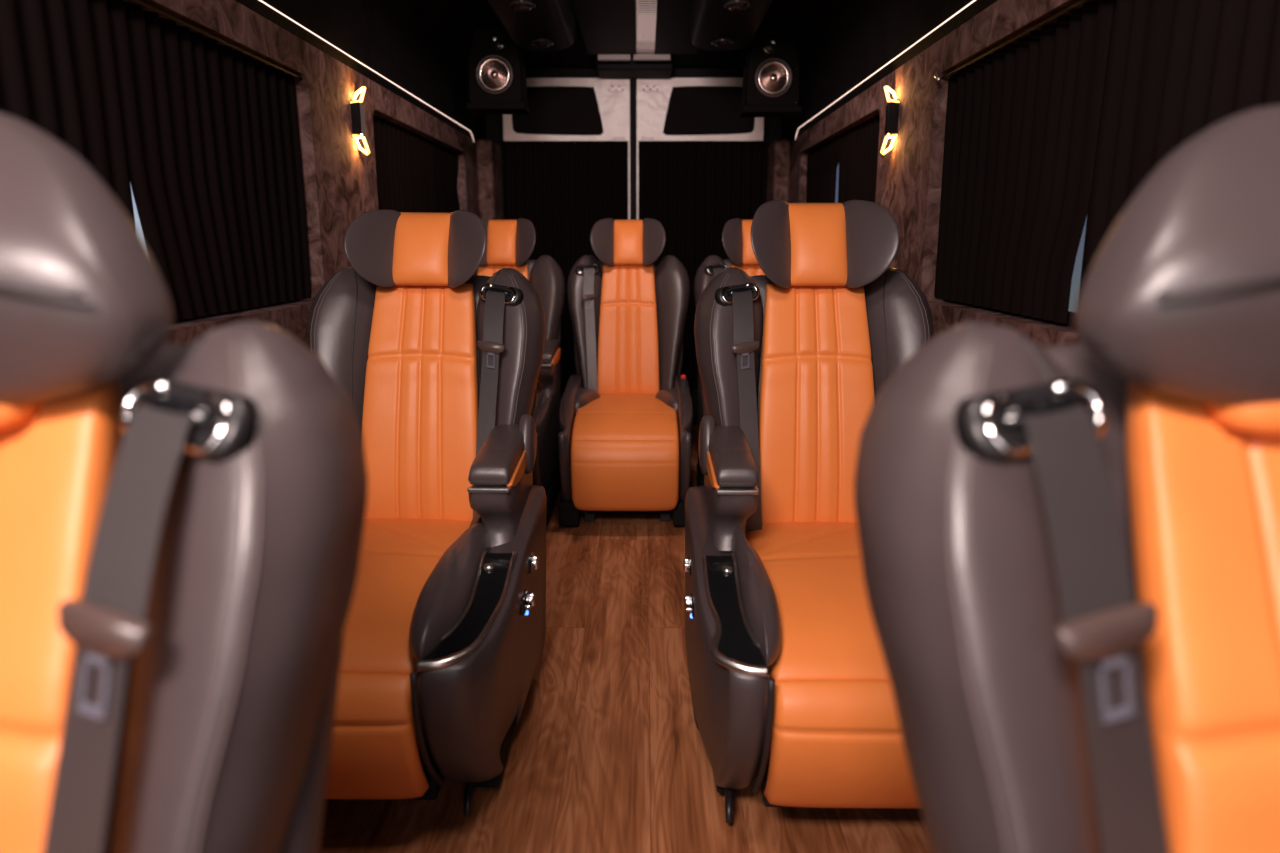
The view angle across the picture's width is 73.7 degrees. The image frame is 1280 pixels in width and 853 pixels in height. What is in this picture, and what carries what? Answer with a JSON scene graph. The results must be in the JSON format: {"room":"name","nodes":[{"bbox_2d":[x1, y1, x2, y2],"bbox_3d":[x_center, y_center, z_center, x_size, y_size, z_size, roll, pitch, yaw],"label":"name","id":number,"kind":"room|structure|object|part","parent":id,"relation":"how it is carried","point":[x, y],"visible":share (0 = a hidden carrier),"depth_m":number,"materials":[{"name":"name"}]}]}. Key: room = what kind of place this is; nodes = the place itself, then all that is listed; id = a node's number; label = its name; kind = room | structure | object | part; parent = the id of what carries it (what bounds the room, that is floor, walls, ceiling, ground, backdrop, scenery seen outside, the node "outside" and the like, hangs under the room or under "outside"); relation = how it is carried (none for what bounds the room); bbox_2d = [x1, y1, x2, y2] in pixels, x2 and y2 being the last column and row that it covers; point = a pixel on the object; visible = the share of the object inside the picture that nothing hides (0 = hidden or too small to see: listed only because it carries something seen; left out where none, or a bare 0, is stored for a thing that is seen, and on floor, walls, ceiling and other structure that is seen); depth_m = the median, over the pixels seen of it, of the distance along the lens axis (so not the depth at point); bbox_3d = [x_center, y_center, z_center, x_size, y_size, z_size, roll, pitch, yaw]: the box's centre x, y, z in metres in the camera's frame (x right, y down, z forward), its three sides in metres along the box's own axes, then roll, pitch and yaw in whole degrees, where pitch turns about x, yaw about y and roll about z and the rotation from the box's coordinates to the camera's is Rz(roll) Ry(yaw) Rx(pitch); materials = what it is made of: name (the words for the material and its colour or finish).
{"room":"vehicle interior","nodes":[
{"label":"vehicle interior","id":0,"kind":"room"},
{"bbox_2d":[124,0,478,348],"bbox_3d":[-0.987,-0.139,1.808,0.100,1.800,6.980,0,12,0],"label":"wall","id":1,"kind":"structure","parent":0,"point":[340,181],"depth_m":2.50,"materials":[{"name":"brown wood"}]},
{"bbox_2d":[131,0,302,79],"bbox_3d":[-0.954,-0.622,0.786,0.008,0.008,3.270,0,12,0],"label":"rail","id":2,"kind":"object","parent":1,"relation":"attached to","point":[139,2],"visible":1,"depth_m":1.88,"materials":[{"name":"black"}]},
{"bbox_2d":[0,0,135,227],"bbox_3d":[-0.989,-0.243,0.450,0.036,0.614,2.452,0,12,0],"label":"curtain","id":3,"kind":"object","parent":2,"relation":"hanging from","point":[58,74],"visible":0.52,"depth_m":1.46,"materials":[{"name":"black fabric"}]},
{"bbox_2d":[106,0,310,320],"bbox_3d":[-0.981,-0.592,2.048,0.035,0.614,0.827,0,12,0],"label":"curtain","id":4,"kind":"object","parent":2,"relation":"hanging from","point":[210,129],"visible":0.98,"depth_m":1.94,"materials":[{"name":"black fabric"}]},
{"bbox_2d":[350,86,369,154],"bbox_3d":[-0.907,-0.995,2.773,0.047,0.215,0.052,0,12,0],"label":"wall sconce","id":5,"kind":"object","parent":1,"relation":"attached to","point":[357,108],"visible":1,"depth_m":2.76,"materials":[{"name":"black metal"}]},
{"bbox_3d":[-0.907,-1.069,2.757,0.047,0.062,0.052,0,12,0],"label":"lit frame","id":6,"kind":"part","parent":5,"relation":"part of","materials":[{"name":"white"}]},
{"bbox_3d":[-0.907,-0.921,2.789,0.047,0.062,0.052,0,12,0],"label":"lit frame","id":7,"kind":"part","parent":5,"relation":"part of","materials":[{"name":"white"}]},
{"bbox_2d":[373,113,459,212],"bbox_3d":[-0.969,-0.974,3.795,0.038,0.614,1.560,0,12,0],"label":"curtain","id":8,"kind":"object","parent":1,"relation":"hanging from","point":[415,173],"visible":0.46,"depth_m":3.59,"materials":[{"name":"black fabric"}]},
{"bbox_2d":[374,109,467,210],"bbox_3d":[-0.928,-0.970,3.796,0.008,0.632,1.587,0,12,0],"label":"trim","id":9,"kind":"structure","parent":1,"relation":"attached to","point":[375,109],"depth_m":4.05,"materials":[{"name":"black wood"}]},
{"bbox_2d":[476,139,501,219],"bbox_3d":[-0.872,-0.803,5.081,0.090,1.700,0.300,0,12,0],"label":"trim","id":10,"kind":"structure","parent":1,"relation":"attached to","point":[487,151],"depth_m":4.82,"materials":[{"name":"brown wood"}]},
{"bbox_2d":[235,0,997,140],"bbox_3d":[-0.056,-1.192,1.613,2.000,0.560,7.060,0,12,0],"label":"ceiling","id":11,"kind":"structure","parent":0,"point":[423,47],"depth_m":3.42,"materials":[{"name":"black fabric"}]},
{"bbox_2d":[259,0,473,140],"bbox_3d":[-0.919,-0.926,1.692,0.017,0.039,6.090,0,12,0],"label":"led strip","id":12,"kind":"object","parent":11,"relation":"attached to","point":[268,5],"visible":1,"depth_m":2.64,"materials":[{"name":"white plastic"}]},
{"bbox_2d":[466,29,528,113],"bbox_3d":[-0.664,-1.646,3.964,0.270,0.350,0.179,0,12,0],"label":"speaker","id":13,"kind":"object","parent":11,"relation":"hanging from","point":[496,66],"visible":1,"depth_m":3.90},
{"bbox_2d":[487,0,574,50],"bbox_3d":[-0.433,-1.577,2.944,0.284,0.125,2.034,0,12,0],"label":"duct","id":14,"kind":"object","parent":11,"relation":"attached to","point":[554,20],"visible":0.95,"depth_m":3.44,"materials":[{"name":"black plastic"}]},
{"bbox_2d":[509,0,535,10],"bbox_3d":[-0.432,-1.544,3.135,0.100,0.031,0.100,0,12,0],"label":"round vent","id":15,"kind":"object","parent":14,"relation":"attached to","point":[519,5],"visible":1,"depth_m":3.11,"materials":[{"name":"black plastic"}]},
{"bbox_2d":[530,38,552,47],"bbox_3d":[-0.429,-1.674,3.731,0.100,0.031,0.100,0,12,0],"label":"round vent","id":16,"kind":"object","parent":14,"relation":"attached to","point":[540,42],"visible":1,"depth_m":3.70,"materials":[{"name":"black plastic"}]},
{"bbox_2d":[598,53,669,60],"bbox_3d":[-0.031,-1.964,4.530,0.385,0.038,0.030,0,12,0],"label":"trim","id":17,"kind":"structure","parent":11,"relation":"attached to","point":[639,56],"depth_m":4.52,"materials":[{"name":"grey plastic"}]},
{"bbox_2d":[571,0,697,53],"bbox_3d":[0.001,-1.585,2.735,0.580,0.014,3.620,0,12,0],"label":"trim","id":18,"kind":"structure","parent":11,"relation":"attached to","point":[605,26],"depth_m":3.92,"materials":[{"name":"black plastic"}]},
{"bbox_2d":[634,0,656,52],"bbox_3d":[0.023,-1.735,3.408,0.093,0.010,2.200,0,12,0],"label":"trim","id":19,"kind":"structure","parent":11,"relation":"attached to","point":[645,10],"depth_m":3.90,"materials":[{"name":"white plastic"}]},
{"bbox_2d":[690,0,772,50],"bbox_3d":[0.357,-1.576,2.939,0.284,0.125,2.034,0,12,0],"label":"duct","id":20,"kind":"object","parent":11,"relation":"attached to","point":[710,20],"visible":0.93,"depth_m":3.44,"materials":[{"name":"black plastic"}]},
{"bbox_2d":[711,38,733,47],"bbox_3d":[0.361,-1.673,3.727,0.100,0.031,0.100,0,12,0],"label":"round vent","id":21,"kind":"object","parent":20,"relation":"attached to","point":[720,42],"visible":1,"depth_m":3.70,"materials":[{"name":"black plastic"}]},
{"bbox_2d":[724,0,750,10],"bbox_3d":[0.358,-1.543,3.131,0.100,0.031,0.100,0,12,0],"label":"round vent","id":22,"kind":"object","parent":20,"relation":"attached to","point":[734,5],"visible":1,"depth_m":3.11,"materials":[{"name":"black plastic"}]},
{"bbox_2d":[739,32,801,117],"bbox_3d":[0.610,-1.630,3.960,0.270,0.350,0.179,0,12,0],"label":"speaker","id":23,"kind":"object","parent":11,"relation":"hanging from","point":[771,72],"visible":1,"depth_m":3.89},
{"bbox_2d":[795,0,975,139],"bbox_3d":[0.806,-0.913,1.633,0.017,0.039,5.990,0,12,0],"label":"led strip","id":24,"kind":"object","parent":11,"relation":"attached to","point":[970,3],"visible":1,"depth_m":2.64,"materials":[{"name":"white plastic"}]},
{"bbox_2d":[319,425,931,852],"bbox_3d":[-0.056,0.755,2.023,2.000,0.040,7.030,0,12,0],"label":"floor","id":25,"kind":"structure","parent":0,"point":[607,753],"depth_m":1.91,"materials":[{"name":"brown wood"}]},
{"bbox_2d":[0,112,367,852],"bbox_3d":[-0.527,0.451,0.378,0.684,1.257,1.137,0,12,0],"label":"seat","id":26,"kind":"object","parent":25,"relation":"on","point":[182,525],"visible":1,"depth_m":0.62,"materials":[{"name":"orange leather"}]},
{"bbox_2d":[0,401,43,429],"bbox_3d":[-0.550,-0.055,0.667,0.172,0.112,0.094,0,12,0],"label":"cushion","id":27,"kind":"object","parent":26,"relation":"on","point":[14,415],"depth_m":0.65,"materials":[{"name":"orange leather"}]},
{"bbox_3d":[-0.551,0.274,0.639,0.313,0.592,0.288,0,12,0],"label":"backrest panel","id":28,"kind":"part","parent":26,"relation":"part of","materials":[{"name":"orange leather"}]},
{"bbox_3d":[-0.550,-0.136,0.668,0.367,0.233,0.178,0,12,0],"label":"headrest crown","id":29,"kind":"part","parent":26,"relation":"part of","materials":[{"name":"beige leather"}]},
{"bbox_2d":[308,209,546,816],"bbox_3d":[-0.536,0.130,1.925,0.657,1.233,1.042,1,12,0],"label":"seat","id":30,"kind":"object","parent":25,"relation":"on","point":[437,362],"visible":0.81,"depth_m":2.04,"materials":[{"name":"orange leather"}]},
{"bbox_2d":[340,518,470,674],"bbox_3d":[-0.615,0.345,1.874,0.435,0.121,0.713,1,12,0],"label":"seat cushion","id":31,"kind":"object","parent":30,"relation":"on","point":[383,630],"depth_m":1.71,"materials":[{"name":"orange leather"}]},
{"bbox_3d":[-0.552,-0.063,2.180,0.304,0.592,0.196,1,12,0],"label":"backrest panel","id":32,"kind":"part","parent":30,"relation":"part of","materials":[{"name":"orange leather"}]},
{"bbox_2d":[392,212,450,285],"bbox_3d":[-0.548,-0.451,2.168,0.163,0.182,0.136,1,12,0],"label":"cushion","id":33,"kind":"object","parent":30,"relation":"on","point":[421,241],"depth_m":2.12,"materials":[{"name":"orange leather"}]},
{"bbox_3d":[-0.451,0.700,2.070,0.050,0.050,0.580,1,12,0],"label":"floor rail","id":34,"kind":"part","parent":30,"relation":"part of","materials":[{"name":"black metal"}]},
{"bbox_2d":[416,551,516,671],"bbox_3d":[-0.292,0.346,1.616,0.081,0.099,0.355,5,13,21],"label":"tray","id":35,"kind":"object","parent":30,"relation":"on","point":[467,613],"depth_m":1.59,"materials":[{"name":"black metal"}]},
{"bbox_3d":[-0.349,0.746,1.738,0.018,0.053,0.092,-1,12,-4],"label":"release lever","id":36,"kind":"part","parent":30,"relation":"part of","materials":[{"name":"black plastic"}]},
{"bbox_3d":[-0.319,0.059,1.967,0.090,0.069,0.345,1,12,0],"label":"armrest","id":37,"kind":"part","parent":30,"relation":"part of","materials":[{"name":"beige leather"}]},
{"bbox_2d":[520,590,528,615],"bbox_3d":[-0.250,0.372,1.802,0.024,0.032,0.068,1,12,0],"label":"switch plate","id":38,"kind":"object","parent":30,"relation":"attached to","point":[524,600],"depth_m":1.78,"materials":[{"name":"black"}]},
{"bbox_2d":[525,593,534,608],"bbox_3d":[-0.234,0.372,1.797,0.020,0.028,0.050,1,12,0],"label":"switch","id":39,"kind":"object","parent":30,"relation":"attached to","point":[529,597],"depth_m":1.80,"materials":[{"name":"silver metal"}]},
{"bbox_2d":[528,552,533,573],"bbox_3d":[-0.249,0.302,1.889,0.024,0.032,0.060,1,12,0],"label":"switch plate","id":40,"kind":"object","parent":30,"relation":"attached to","point":[531,555],"depth_m":1.87,"materials":[{"name":"black"}]},
{"bbox_2d":[530,556,538,569],"bbox_3d":[-0.234,0.301,1.884,0.018,0.030,0.034,1,12,0],"label":"switch","id":41,"kind":"object","parent":30,"relation":"attached to","point":[533,559],"depth_m":1.88,"materials":[{"name":"silver metal"}]},
{"bbox_2d":[473,218,564,524],"bbox_3d":[-0.637,-0.270,3.701,0.570,1.248,1.026,0,12,0],"label":"seat","id":42,"kind":"object","parent":25,"relation":"on","point":[509,243],"visible":0.24,"depth_m":3.89,"materials":[{"name":"orange leather"}]},
{"bbox_2d":[487,220,516,264],"bbox_3d":[-0.635,-0.852,3.947,0.153,0.205,0.140,0,12,0],"label":"cushion","id":43,"kind":"object","parent":42,"relation":"on","point":[501,234],"depth_m":3.90,"materials":[{"name":"orange leather"}]},
{"bbox_3d":[-0.636,-0.452,3.958,0.286,0.592,0.196,0,12,0],"label":"backrest panel","id":44,"kind":"part","parent":42,"relation":"part of","materials":[{"name":"orange leather"}]},
{"bbox_3d":[-0.409,-0.332,3.745,0.081,0.069,0.345,0,12,0],"label":"armrest","id":45,"kind":"part","parent":42,"relation":"part of","materials":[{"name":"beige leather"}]},
{"bbox_2d":[558,218,692,525],"bbox_3d":[-0.055,-0.270,3.698,0.576,1.248,1.026,0,12,0],"label":"seat","id":46,"kind":"object","parent":25,"relation":"on","point":[626,411],"visible":1,"depth_m":3.85,"materials":[{"name":"orange leather"}]},
{"bbox_3d":[-0.209,0.311,3.846,0.048,0.050,0.580,0,12,0],"label":"floor rail","id":47,"kind":"part","parent":46,"relation":"part of","materials":[{"name":"black metal"}]},
{"bbox_2d":[571,392,678,441],"bbox_3d":[-0.056,-0.042,3.649,0.422,0.121,0.713,0,12,0],"label":"seat cushion","id":48,"kind":"object","parent":46,"relation":"on","point":[600,416],"depth_m":3.43,"materials":[{"name":"orange leather"}]},
{"bbox_3d":[-0.054,-0.451,3.955,0.289,0.592,0.196,0,12,0],"label":"backrest panel","id":49,"kind":"part","parent":46,"relation":"part of","materials":[{"name":"orange leather"}]},
{"bbox_2d":[614,220,642,264],"bbox_3d":[-0.053,-0.851,3.944,0.155,0.205,0.140,0,12,0],"label":"cushion","id":50,"kind":"object","parent":46,"relation":"on","point":[628,234],"depth_m":3.90,"materials":[{"name":"orange leather"}]},
{"bbox_3d":[0.108,0.311,3.845,0.048,0.050,0.580,0,12,0],"label":"floor rail","id":51,"kind":"part","parent":46,"relation":"part of","materials":[{"name":"black plastic"}]},
{"bbox_2d":[694,218,764,485],"bbox_3d":[0.534,-0.269,3.694,0.570,1.248,1.026,0,12,0],"label":"seat","id":52,"kind":"object","parent":25,"relation":"on","point":[736,235],"visible":0.11,"depth_m":3.90,"materials":[{"name":"orange leather"}]},
{"bbox_3d":[0.536,-0.450,3.952,0.286,0.592,0.196,0,12,0],"label":"backrest panel","id":53,"kind":"part","parent":52,"relation":"part of","materials":[{"name":"orange leather"}]},
{"bbox_2d":[742,220,758,264],"bbox_3d":[0.537,-0.851,3.941,0.153,0.205,0.140,0,12,0],"label":"cushion","id":54,"kind":"object","parent":52,"relation":"on","point":[748,257],"depth_m":3.90,"materials":[{"name":"orange leather"}]},
{"bbox_2d":[683,200,932,822],"bbox_3d":[0.414,0.124,1.897,0.666,1.248,1.050,0,12,0],"label":"seat","id":55,"kind":"object","parent":25,"relation":"on","point":[790,685],"visible":0.85,"depth_m":1.96,"materials":[{"name":"orange leather"}]},
{"bbox_2d":[683,558,690,571],"bbox_3d":[0.104,0.302,1.862,0.018,0.030,0.034,0,12,0],"label":"switch","id":56,"kind":"object","parent":55,"relation":"attached to","point":[687,561],"depth_m":1.85,"materials":[{"name":"silver metal"}]},
{"bbox_2d":[684,596,691,611],"bbox_3d":[0.103,0.374,1.775,0.020,0.028,0.050,0,12,0],"label":"switch","id":57,"kind":"object","parent":55,"relation":"attached to","point":[687,599],"depth_m":1.78,"materials":[{"name":"silver metal"}]},
{"bbox_2d":[691,594,693,617],"bbox_3d":[0.119,0.373,1.780,0.024,0.032,0.068,0,12,0],"label":"switch plate","id":58,"kind":"object","parent":55,"relation":"attached to","point":[692,597],"depth_m":1.76,"materials":[{"name":"black"}]},
{"bbox_3d":[0.179,0.749,1.716,0.018,0.053,0.092,1,12,5],"label":"release lever","id":59,"kind":"part","parent":55,"relation":"part of","materials":[{"name":"black plastic"}]},
{"bbox_3d":[0.205,0.062,1.944,0.090,0.069,0.345,0,12,0],"label":"armrest","id":60,"kind":"part","parent":55,"relation":"part of","materials":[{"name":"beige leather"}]},
{"bbox_2d":[702,554,768,676],"bbox_3d":[0.139,0.348,1.595,0.085,0.101,0.344,-3,13,-15],"label":"tray","id":61,"kind":"object","parent":55,"relation":"on","point":[735,600],"depth_m":1.57,"materials":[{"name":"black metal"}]},
{"bbox_3d":[0.285,0.704,2.046,0.050,0.050,0.580,0,12,0],"label":"floor rail","id":62,"kind":"part","parent":55,"relation":"part of","materials":[{"name":"black metal"}]},
{"bbox_3d":[0.441,-0.057,2.155,0.304,0.592,0.196,0,12,0],"label":"backrest panel","id":63,"kind":"part","parent":55,"relation":"part of","materials":[{"name":"orange leather"}]},
{"bbox_2d":[746,521,888,680],"bbox_3d":[0.474,0.352,1.849,0.480,0.121,0.713,0,12,0],"label":"seat cushion","id":64,"kind":"object","parent":55,"relation":"on","point":[822,628],"depth_m":1.66,"materials":[{"name":"orange leather"}]},
{"bbox_2d":[789,203,846,285],"bbox_3d":[0.442,-0.458,2.144,0.163,0.205,0.140,0,12,0],"label":"cushion","id":65,"kind":"object","parent":55,"relation":"on","point":[817,231],"depth_m":2.10,"materials":[{"name":"orange leather"}]},
{"bbox_2d":[854,105,1279,852],"bbox_3d":[0.485,0.453,0.372,0.645,1.257,1.126,0,12,0],"label":"seat","id":66,"kind":"object","parent":25,"relation":"on","point":[1070,554],"visible":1,"depth_m":0.61,"materials":[{"name":"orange leather"}]},
{"bbox_3d":[0.517,-0.135,0.662,0.356,0.233,0.178,0,12,0],"label":"headrest crown","id":67,"kind":"part","parent":66,"relation":"part of","materials":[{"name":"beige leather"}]},
{"bbox_3d":[0.516,0.275,0.633,0.304,0.592,0.288,0,12,0],"label":"backrest panel","id":68,"kind":"part","parent":66,"relation":"part of","materials":[{"name":"orange leather"}]},
{"bbox_2d":[1201,403,1279,435],"bbox_3d":[0.517,-0.054,0.661,0.167,0.112,0.094,0,12,0],"label":"headrest cover","id":69,"kind":"object","parent":66,"relation":"on","point":[1217,419],"depth_m":0.64,"materials":[{"name":"orange leather"}]},
{"bbox_2d":[486,68,781,424],"bbox_3d":[-0.036,-1.092,5.207,2.000,2.290,0.120,0,12,0],"label":"wall","id":70,"kind":"structure","parent":0,"point":[772,131],"depth_m":4.95,"materials":[{"name":"black"}]},
{"bbox_2d":[503,78,629,399],"bbox_3d":[-0.434,-1.016,5.155,0.750,2.044,0.058,0,12,0],"label":"door","id":71,"kind":"structure","parent":70,"relation":"in","point":[560,109],"depth_m":4.97,"materials":[{"name":"white paint"}]},
{"bbox_3d":[-0.482,-1.840,4.981,0.536,0.272,0.012,0,12,0],"label":"panel","id":72,"kind":"part","parent":71,"relation":"part of","materials":[{"name":"black glass"}]},
{"bbox_2d":[502,141,626,387],"bbox_3d":[-0.443,-0.954,5.154,0.737,1.462,0.030,0,12,0],"label":"curtain","id":73,"kind":"object","parent":71,"relation":"hanging from","point":[563,188],"visible":0.43,"depth_m":5.06,"materials":[{"name":"black fabric"}]},
{"bbox_2d":[630,79,635,219],"bbox_3d":[-0.039,-1.008,5.151,0.034,2.070,0.055,0,12,0],"label":"trim","id":74,"kind":"structure","parent":70,"relation":"attached to","point":[632,81],"depth_m":4.99,"materials":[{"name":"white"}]},
{"bbox_2d":[596,57,672,78],"bbox_3d":[-0.030,-2.014,4.775,0.415,0.085,0.290,0,12,0],"label":"trim","id":75,"kind":"structure","parent":70,"relation":"attached to","point":[631,69],"depth_m":4.65,"materials":[{"name":"black plastic"}]},
{"bbox_2d":[637,78,763,422],"bbox_3d":[0.356,-1.015,5.151,0.750,2.044,0.058,0,12,0],"label":"door","id":76,"kind":"structure","parent":70,"relation":"in","point":[672,109],"depth_m":4.97,"materials":[{"name":"white paint"}]},
{"bbox_2d":[639,141,767,388],"bbox_3d":[0.371,-0.953,5.149,0.750,1.462,0.030,0,12,0],"label":"curtain","id":77,"kind":"object","parent":76,"relation":"hanging from","point":[693,189],"visible":0.37,"depth_m":5.06,"materials":[{"name":"black fabric"}]},
{"bbox_3d":[0.403,-1.839,4.976,0.536,0.272,0.012,0,12,0],"label":"panel","id":78,"kind":"part","parent":76,"relation":"part of","materials":[{"name":"black glass"}]},
{"bbox_2d":[789,0,1095,347],"bbox_3d":[0.874,-0.137,1.797,0.100,1.800,6.980,0,12,0],"label":"wall","id":79,"kind":"structure","parent":0,"point":[909,175],"depth_m":2.48,"materials":[{"name":"brown wood"}]},
{"bbox_2d":[766,139,790,202],"bbox_3d":[0.798,-0.801,5.071,0.090,1.700,0.300,0,12,0],"label":"trim","id":80,"kind":"structure","parent":79,"relation":"attached to","point":[778,170],"depth_m":4.79,"materials":[{"name":"brown wood"}]},
{"bbox_2d":[806,136,838,202],"bbox_3d":[0.883,-1.056,4.171,0.037,0.614,0.770,0,12,0],"label":"curtain","id":81,"kind":"object","parent":79,"relation":"hanging from","point":[823,161],"visible":0.44,"depth_m":4.07,"materials":[{"name":"black fabric"}]},
{"bbox_2d":[835,164,838,202],"bbox_3d":[0.908,-0.968,3.785,0.005,0.705,1.680,0,12,0],"label":"window","id":82,"kind":"structure","parent":79,"relation":"in","point":[837,177],"depth_m":3.92,"materials":[{"name":"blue glass"}]},
{"bbox_2d":[798,109,877,202],"bbox_3d":[0.840,-0.968,3.786,0.008,0.632,1.587,0,12,0],"label":"trim","id":83,"kind":"structure","parent":79,"relation":"attached to","point":[876,109],"depth_m":4.03,"materials":[{"name":"black wood"}]},
{"bbox_2d":[838,114,879,202],"bbox_3d":[0.879,-0.890,3.411,0.031,0.614,0.795,0,12,0],"label":"curtain","id":84,"kind":"object","parent":79,"relation":"hanging from","point":[858,146],"visible":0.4,"depth_m":3.40,"materials":[{"name":"black fabric"}]},
{"bbox_2d":[880,86,899,154],"bbox_3d":[0.808,-0.993,2.763,0.047,0.215,0.052,0,12,0],"label":"wall sconce","id":85,"kind":"object","parent":79,"relation":"attached to","point":[892,108],"visible":1,"depth_m":2.75,"materials":[{"name":"black metal"}]},
{"bbox_3d":[0.808,-0.918,2.779,0.047,0.062,0.052,0,12,0],"label":"lit frame","id":86,"kind":"part","parent":85,"relation":"part of","materials":[{"name":"white"}]},
{"bbox_3d":[0.808,-1.067,2.747,0.047,0.062,0.052,0,12,0],"label":"lit frame","id":87,"kind":"part","parent":85,"relation":"part of","materials":[{"name":"white"}]},
{"bbox_2d":[935,71,940,81],"bbox_3d":[0.818,-0.964,2.349,0.016,0.037,0.057,3,13,14],"label":"curtain hook","id":88,"kind":"object","parent":79,"relation":"attached to","point":[937,77],"visible":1,"depth_m":2.33,"materials":[{"name":"silver metal"}]},
{"bbox_2d":[941,0,1087,78],"bbox_3d":[0.830,-0.620,0.776,0.008,0.008,3.270,0,12,0],"label":"rail","id":89,"kind":"object","parent":79,"relation":"attached to","point":[1080,2],"visible":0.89,"depth_m":1.87,"materials":[{"name":"black"}]},
{"bbox_2d":[934,0,1114,322],"bbox_3d":[0.872,-0.590,2.038,0.036,0.614,0.827,0,12,0],"label":"curtain","id":90,"kind":"object","parent":89,"relation":"hanging from","point":[1022,125],"visible":1,"depth_m":1.93,"materials":[{"name":"black fabric"}]},
{"bbox_2d":[1079,0,1279,293],"bbox_3d":[0.862,-0.240,0.440,0.040,0.614,2.452,0,12,0],"label":"curtain","id":91,"kind":"object","parent":89,"relation":"hanging from","point":[1177,69],"visible":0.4,"depth_m":1.39,"materials":[{"name":"black fabric"}]},
{"bbox_2d":[948,217,1086,326],"bbox_3d":[0.891,-0.325,0.842,0.005,0.705,3.395,0,12,0],"label":"window","id":92,"kind":"structure","parent":79,"relation":"in","point":[1075,284],"depth_m":1.75,"materials":[{"name":"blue glass"}]}
]}

